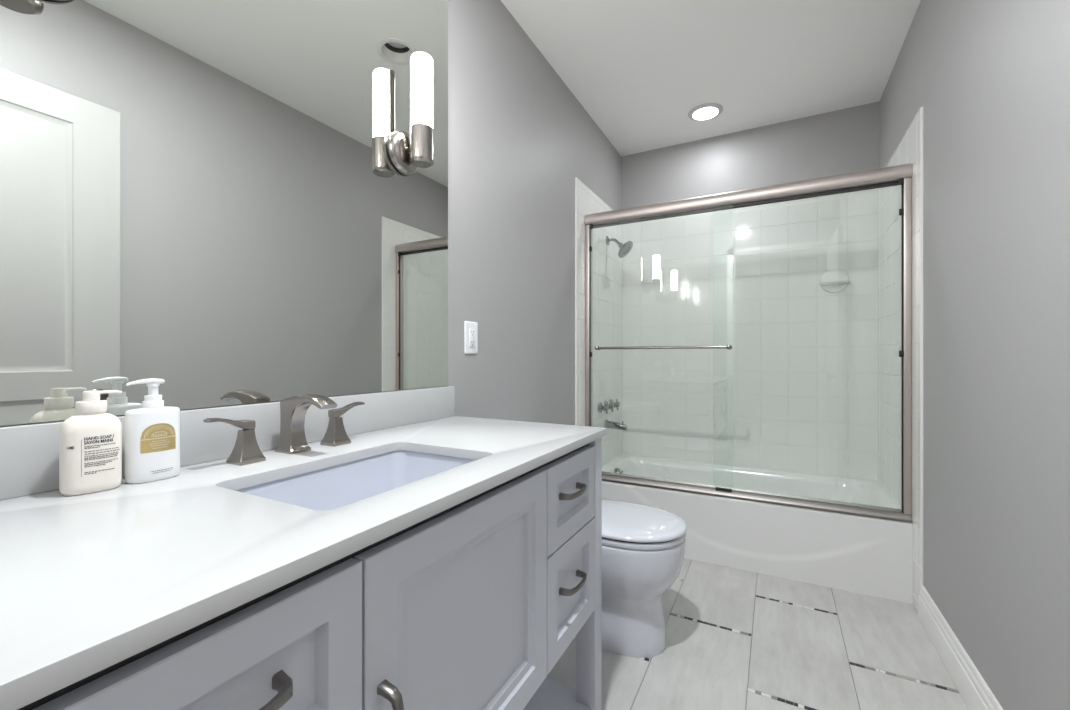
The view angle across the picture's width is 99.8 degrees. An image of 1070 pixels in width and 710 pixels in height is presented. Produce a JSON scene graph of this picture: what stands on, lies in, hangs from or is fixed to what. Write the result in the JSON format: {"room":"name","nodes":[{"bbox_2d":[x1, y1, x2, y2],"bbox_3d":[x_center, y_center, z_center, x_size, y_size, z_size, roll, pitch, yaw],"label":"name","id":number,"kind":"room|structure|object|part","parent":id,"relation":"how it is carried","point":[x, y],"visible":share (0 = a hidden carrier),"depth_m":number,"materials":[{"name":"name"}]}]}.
{"room":"bathroom","nodes":[
{"label":"bathroom","id":0,"kind":"room"},
{"bbox_2d":[0,0,621,426],"bbox_3d":[-0.174,-0.197,1.886,0.120,2.485,3.402,0,0,28],"label":"wall","id":1,"kind":"structure","parent":0,"point":[519,139],"depth_m":1.91,"materials":[{"name":"grey paint"}]},
{"bbox_2d":[0,0,447,425],"bbox_3d":[-0.579,-0.627,0.995,0.006,1.454,1.200,0,0,28],"label":"wall mirror","id":2,"kind":"object","parent":1,"relation":"attached to","point":[207,199],"visible":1,"depth_m":0.88,"materials":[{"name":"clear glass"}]},
{"bbox_2d":[387,52,433,174],"bbox_3d":[-0.345,-0.700,1.311,0.110,0.324,0.123,0,0,28],"label":"wall sconce","id":3,"kind":"object","parent":2,"relation":"attached to","point":[407,153],"visible":1,"depth_m":1.28,"materials":[{"name":"silver metal"}]},
{"bbox_3d":[-0.377,-0.600,1.328,0.028,0.123,0.123,0,0,28],"label":"plate","id":4,"kind":"part","parent":3,"relation":"part of","materials":[{"name":"silver metal"}]},
{"bbox_2d":[0,386,454,499],"bbox_3d":[-0.565,0.153,1.007,0.020,0.102,1.202,0,0,28],"label":"backsplash","id":5,"kind":"structure","parent":1,"relation":"attached to","point":[29,454],"depth_m":0.89,"materials":[{"name":"white stone"}]},
{"bbox_2d":[464,321,477,353],"bbox_3d":[-0.232,-0.067,1.644,0.008,0.117,0.076,0,0,28],"label":"power outlet","id":6,"kind":"object","parent":1,"relation":"attached to","point":[470,328],"visible":1,"depth_m":1.64,"materials":[{"name":"white plastic"}]},
{"bbox_2d":[469,328,474,346],"bbox_3d":[-0.229,-0.067,1.642,0.003,0.067,0.033,0,0,28],"label":"receptacle","id":7,"kind":"object","parent":6,"relation":"attached to","point":[471,330],"depth_m":1.64,"materials":[{"name":"white plastic"}]},
{"bbox_2d":[575,177,621,465],"bbox_3d":[0.425,0.026,2.870,0.009,2.038,0.844,0,0,28],"label":"tiled wall","id":8,"kind":"structure","parent":0,"point":[606,262],"depth_m":2.85,"materials":[{"name":"white tile"}]},
{"bbox_2d":[598,399,619,413],"bbox_3d":[0.483,0.324,2.906,0.059,0.075,0.295,0,0,28],"label":"tub valve","id":9,"kind":"object","parent":8,"relation":"attached to","point":[612,404],"visible":1,"depth_m":2.88,"materials":[{"name":"silver metal"}]},
{"bbox_3d":[0.443,0.324,2.802,0.031,0.075,0.075,0,0,28],"label":"cross handle","id":10,"kind":"part","parent":9,"relation":"part of","materials":[{"name":"silver metal"}]},
{"bbox_3d":[0.495,0.324,2.899,0.031,0.075,0.075,0,0,28],"label":"cross handle","id":11,"kind":"part","parent":9,"relation":"part of","materials":[{"name":"silver metal"}]},
{"bbox_3d":[0.547,0.324,2.996,0.031,0.075,0.075,0,0,28],"label":"cross handle","id":12,"kind":"part","parent":9,"relation":"part of","materials":[{"name":"silver metal"}]},
{"bbox_2d":[604,419,626,430],"bbox_3d":[0.522,0.445,2.896,0.136,0.062,0.060,0,0,28],"label":"tub spout","id":13,"kind":"object","parent":8,"relation":"attached to","point":[608,424],"visible":0.93,"depth_m":2.88,"materials":[{"name":"silver metal"}]},
{"bbox_2d":[606,236,632,257],"bbox_3d":[0.539,-0.708,2.891,0.172,0.154,0.124,0,0,28],"label":"shower head","id":14,"kind":"object","parent":8,"relation":"attached to","point":[624,249],"visible":1,"depth_m":2.88},
{"bbox_3d":[0.514,-0.736,2.920,0.099,0.062,0.023,0,0,40],"label":"shower arm","id":15,"kind":"part","parent":14,"relation":"part of","materials":[{"name":"silver metal"}]},
{"bbox_2d":[501,0,920,156],"bbox_3d":[0.540,-1.450,1.504,1.740,0.020,3.402,0,0,28],"label":"ceiling","id":16,"kind":"structure","parent":0,"point":[638,68],"depth_m":2.17,"materials":[{"name":"white paint"}]},
{"bbox_2d":[688,103,722,120],"bbox_3d":[1.005,-1.433,2.657,0.194,0.013,0.194,0,0,28],"label":"recessed light","id":17,"kind":"object","parent":16,"relation":"in","point":[707,111],"visible":1,"depth_m":2.64,"materials":[{"name":"grey metal"}]},
{"bbox_2d":[622,101,879,208],"bbox_3d":[1.314,-0.197,2.951,1.500,2.485,0.120,0,0,28],"label":"wall","id":18,"kind":"structure","parent":0,"point":[843,141],"depth_m":2.83,"materials":[{"name":"grey paint"}]},
{"bbox_2d":[622,188,878,480],"bbox_3d":[1.284,-0.141,2.895,1.500,1.702,0.009,0,0,28],"label":"tiled wall","id":19,"kind":"structure","parent":18,"relation":"attached to","point":[796,388],"depth_m":2.83,"materials":[{"name":"white tile"}]},
{"bbox_2d":[819,269,849,292],"bbox_3d":[1.738,-0.440,2.608,0.154,0.142,0.068,0,0,28],"label":"soap dish","id":20,"kind":"object","parent":19,"relation":"attached to","point":[832,280],"visible":1,"depth_m":2.62,"materials":[{"name":"white ceramic"}]},
{"bbox_2d":[819,280,849,284],"bbox_3d":[1.737,-0.424,2.608,0.154,0.015,0.066,0,0,28],"label":"tray","id":21,"kind":"object","parent":20,"relation":"on","point":[822,282],"depth_m":2.60,"materials":[{"name":"white ceramic"}]},
{"bbox_2d":[546,558,967,709],"bbox_3d":[0.540,1.085,1.504,1.740,0.080,3.402,0,0,28],"label":"floor","id":22,"kind":"structure","parent":0,"point":[738,639],"depth_m":1.58,"materials":[{"name":"tile"}]},
{"bbox_2d":[18,437,601,709],"bbox_3d":[-0.312,0.635,0.869,0.572,0.822,1.191,0,0,28],"label":"vanity cabinet","id":23,"kind":"object","parent":22,"relation":"on","point":[471,605],"visible":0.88,"depth_m":0.66,"materials":[{"name":"grey wood"}]},
{"bbox_3d":[-0.285,0.342,0.411,0.020,0.192,0.299,0,0,28],"label":"drawer","id":24,"kind":"part","parent":23,"relation":"part of","materials":[{"name":"grey paint"}]},
{"bbox_3d":[-0.272,0.333,0.409,0.036,0.016,0.114,0,0,28],"label":"drawer pull","id":25,"kind":"part","parent":23,"relation":"part of","materials":[{"name":"silver metal"}]},
{"bbox_2d":[0,386,606,709],"bbox_3d":[-0.327,0.163,0.879,0.560,0.122,1.202,0,0,28],"label":"countertop","id":26,"kind":"structure","parent":23,"relation":"on","point":[90,583],"depth_m":0.55,"materials":[{"name":"white stone"}]},
{"bbox_2d":[59,390,121,495],"bbox_3d":[-0.671,0.128,0.682,0.048,0.151,0.068,0,0,36],"label":"soap bottle","id":27,"kind":"object","parent":26,"relation":"on","point":[90,440],"visible":1,"depth_m":0.67,"materials":[{"name":"white plastic"}]},
{"bbox_2d":[125,378,179,483],"bbox_3d":[-0.633,0.120,0.747,0.047,0.166,0.071,0,0,30],"label":"soap bottle","id":28,"kind":"object","parent":26,"relation":"on","point":[152,431],"visible":1,"depth_m":0.73,"materials":[{"name":"white plastic"}]},
{"bbox_2d":[203,394,364,465],"bbox_3d":[-0.480,0.141,0.940,0.148,0.124,0.344,0,0,28],"label":"faucet","id":29,"kind":"object","parent":26,"relation":"on","point":[246,450],"visible":1,"depth_m":0.94,"materials":[{"name":"silver metal"}]},
{"bbox_3d":[-0.568,0.127,0.839,0.023,0.030,0.084,0,0,25],"label":"lever","id":30,"kind":"part","parent":29,"relation":"part of","materials":[{"name":"silver metal"}]},
{"bbox_3d":[-0.555,0.172,0.866,0.048,0.062,0.048,0,0,28],"label":"handle","id":31,"kind":"part","parent":29,"relation":"part of","materials":[{"name":"silver metal"}]},
{"bbox_3d":[-0.478,0.141,0.944,0.148,0.124,0.048,0,0,28],"label":"spout","id":32,"kind":"part","parent":29,"relation":"part of","materials":[{"name":"silver metal"}]},
{"bbox_3d":[-0.461,0.172,1.043,0.048,0.062,0.048,0,0,28],"label":"handle","id":33,"kind":"part","parent":29,"relation":"part of","materials":[{"name":"silver metal"}]},
{"bbox_3d":[-0.445,0.127,1.069,0.023,0.030,0.084,0,0,32],"label":"lever","id":34,"kind":"part","parent":29,"relation":"part of","materials":[{"name":"silver metal"}]},
{"bbox_2d":[235,450,475,510],"bbox_3d":[-0.299,0.295,0.831,0.316,0.142,0.448,0,0,28],"label":"sink","id":35,"kind":"object","parent":26,"relation":"in","point":[337,486],"visible":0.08,"depth_m":0.96,"materials":[{"name":"grey ceramic"}]},
{"bbox_3d":[-0.176,0.466,0.556,0.036,0.114,0.016,0,0,28],"label":"door pull","id":36,"kind":"part","parent":23,"relation":"part of","materials":[{"name":"silver metal"}]},
{"bbox_3d":[-0.098,0.469,0.762,0.020,0.446,0.487,0,0,28],"label":"cabinet door","id":37,"kind":"part","parent":23,"relation":"part of","materials":[{"name":"grey paint"}]},
{"bbox_2d":[523,678,590,709],"bbox_3d":[-0.330,0.977,0.879,0.515,0.022,1.179,0,0,28],"label":"shelf","id":38,"kind":"object","parent":23,"relation":"attached to","point":[551,694],"depth_m":1.27,"materials":[{"name":"grey paint"}]},
{"bbox_3d":[0.087,0.342,1.107,0.020,0.192,0.288,0,0,28],"label":"drawer","id":39,"kind":"part","parent":23,"relation":"part of","materials":[{"name":"grey paint"}]},
{"bbox_3d":[0.087,0.567,1.107,0.020,0.250,0.288,0,0,28],"label":"drawer","id":40,"kind":"part","parent":23,"relation":"part of","materials":[{"name":"grey paint"}]},
{"bbox_3d":[0.100,0.333,1.105,0.036,0.016,0.114,0,0,28],"label":"drawer pull","id":41,"kind":"part","parent":23,"relation":"part of","materials":[{"name":"silver metal"}]},
{"bbox_3d":[0.100,0.557,1.105,0.036,0.016,0.114,0,0,28],"label":"drawer pull","id":42,"kind":"part","parent":23,"relation":"part of","materials":[{"name":"silver metal"}]},
{"bbox_3d":[0.152,0.635,1.267,0.057,0.822,0.052,0,0,28],"label":"leg","id":43,"kind":"part","parent":23,"relation":"part of","materials":[{"name":"grey paint"}]},
{"bbox_2d":[574,499,687,657],"bbox_3d":[0.223,0.693,1.741,0.698,0.706,0.442,0,0,28],"label":"toilet","id":44,"kind":"object","parent":22,"relation":"on","point":[643,546],"visible":0.44,"depth_m":1.56,"materials":[{"name":"white ceramic"}]},
{"bbox_3d":[0.329,0.632,1.684,0.448,0.020,0.364,0,0,28],"label":"seat","id":45,"kind":"part","parent":44,"relation":"part of","materials":[{"name":"white ceramic"}]},
{"bbox_3d":[0.328,0.606,1.684,0.460,0.021,0.373,0,0,28],"label":"lid","id":46,"kind":"part","parent":44,"relation":"part of","materials":[{"name":"white ceramic"}]},
{"bbox_2d":[602,454,912,603],"bbox_3d":[1.109,0.875,2.567,1.482,0.342,0.734,0,0,28],"label":"bathtub","id":47,"kind":"object","parent":22,"relation":"on","point":[864,555],"visible":0.74,"depth_m":2.19,"materials":[{"name":"white ceramic"}]},
{"bbox_3d":[0.526,0.750,2.866,0.042,0.074,0.072,0,0,28],"label":"overflow plate","id":48,"kind":"part","parent":47,"relation":"part of","materials":[{"name":"silver metal"}]},
{"bbox_2d":[584,163,912,522],"bbox_3d":[0.947,-0.059,2.265,1.481,1.524,0.104,0,0,28],"label":"sliding shower door","id":49,"kind":"structure","parent":47,"relation":"on","point":[896,175],"depth_m":2.11,"materials":[{"name":"silver metal"}]},
{"bbox_3d":[0.954,-0.788,2.277,1.481,0.067,0.069,0,0,28],"label":"header rail","id":50,"kind":"part","parent":49,"relation":"part of","materials":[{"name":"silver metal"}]},
{"bbox_3d":[1.254,-0.046,2.140,0.760,1.447,0.006,0,0,28],"label":"glass panel","id":51,"kind":"part","parent":49,"relation":"part of","materials":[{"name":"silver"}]},
{"bbox_2d":[878,107,922,611],"bbox_3d":[1.740,0.026,2.167,0.009,2.038,0.844,0,0,28],"label":"tiled wall","id":52,"kind":"structure","parent":0,"point":[910,148],"depth_m":2.12,"materials":[{"name":"white tile"}]},
{"bbox_2d":[880,0,1069,709],"bbox_3d":[1.254,-0.197,1.122,0.120,2.485,3.402,0,0,28],"label":"wall","id":53,"kind":"structure","parent":0,"point":[990,79],"depth_m":1.18,"materials":[{"name":"grey paint"}]},
{"bbox_2d":[918,585,1002,709],"bbox_3d":[0.997,0.978,0.785,0.016,0.132,2.292,0,0,28],"label":"baseboard","id":54,"kind":"structure","parent":53,"relation":"attached to","point":[973,689],"depth_m":1.44,"materials":[{"name":"white paint"}]}
]}

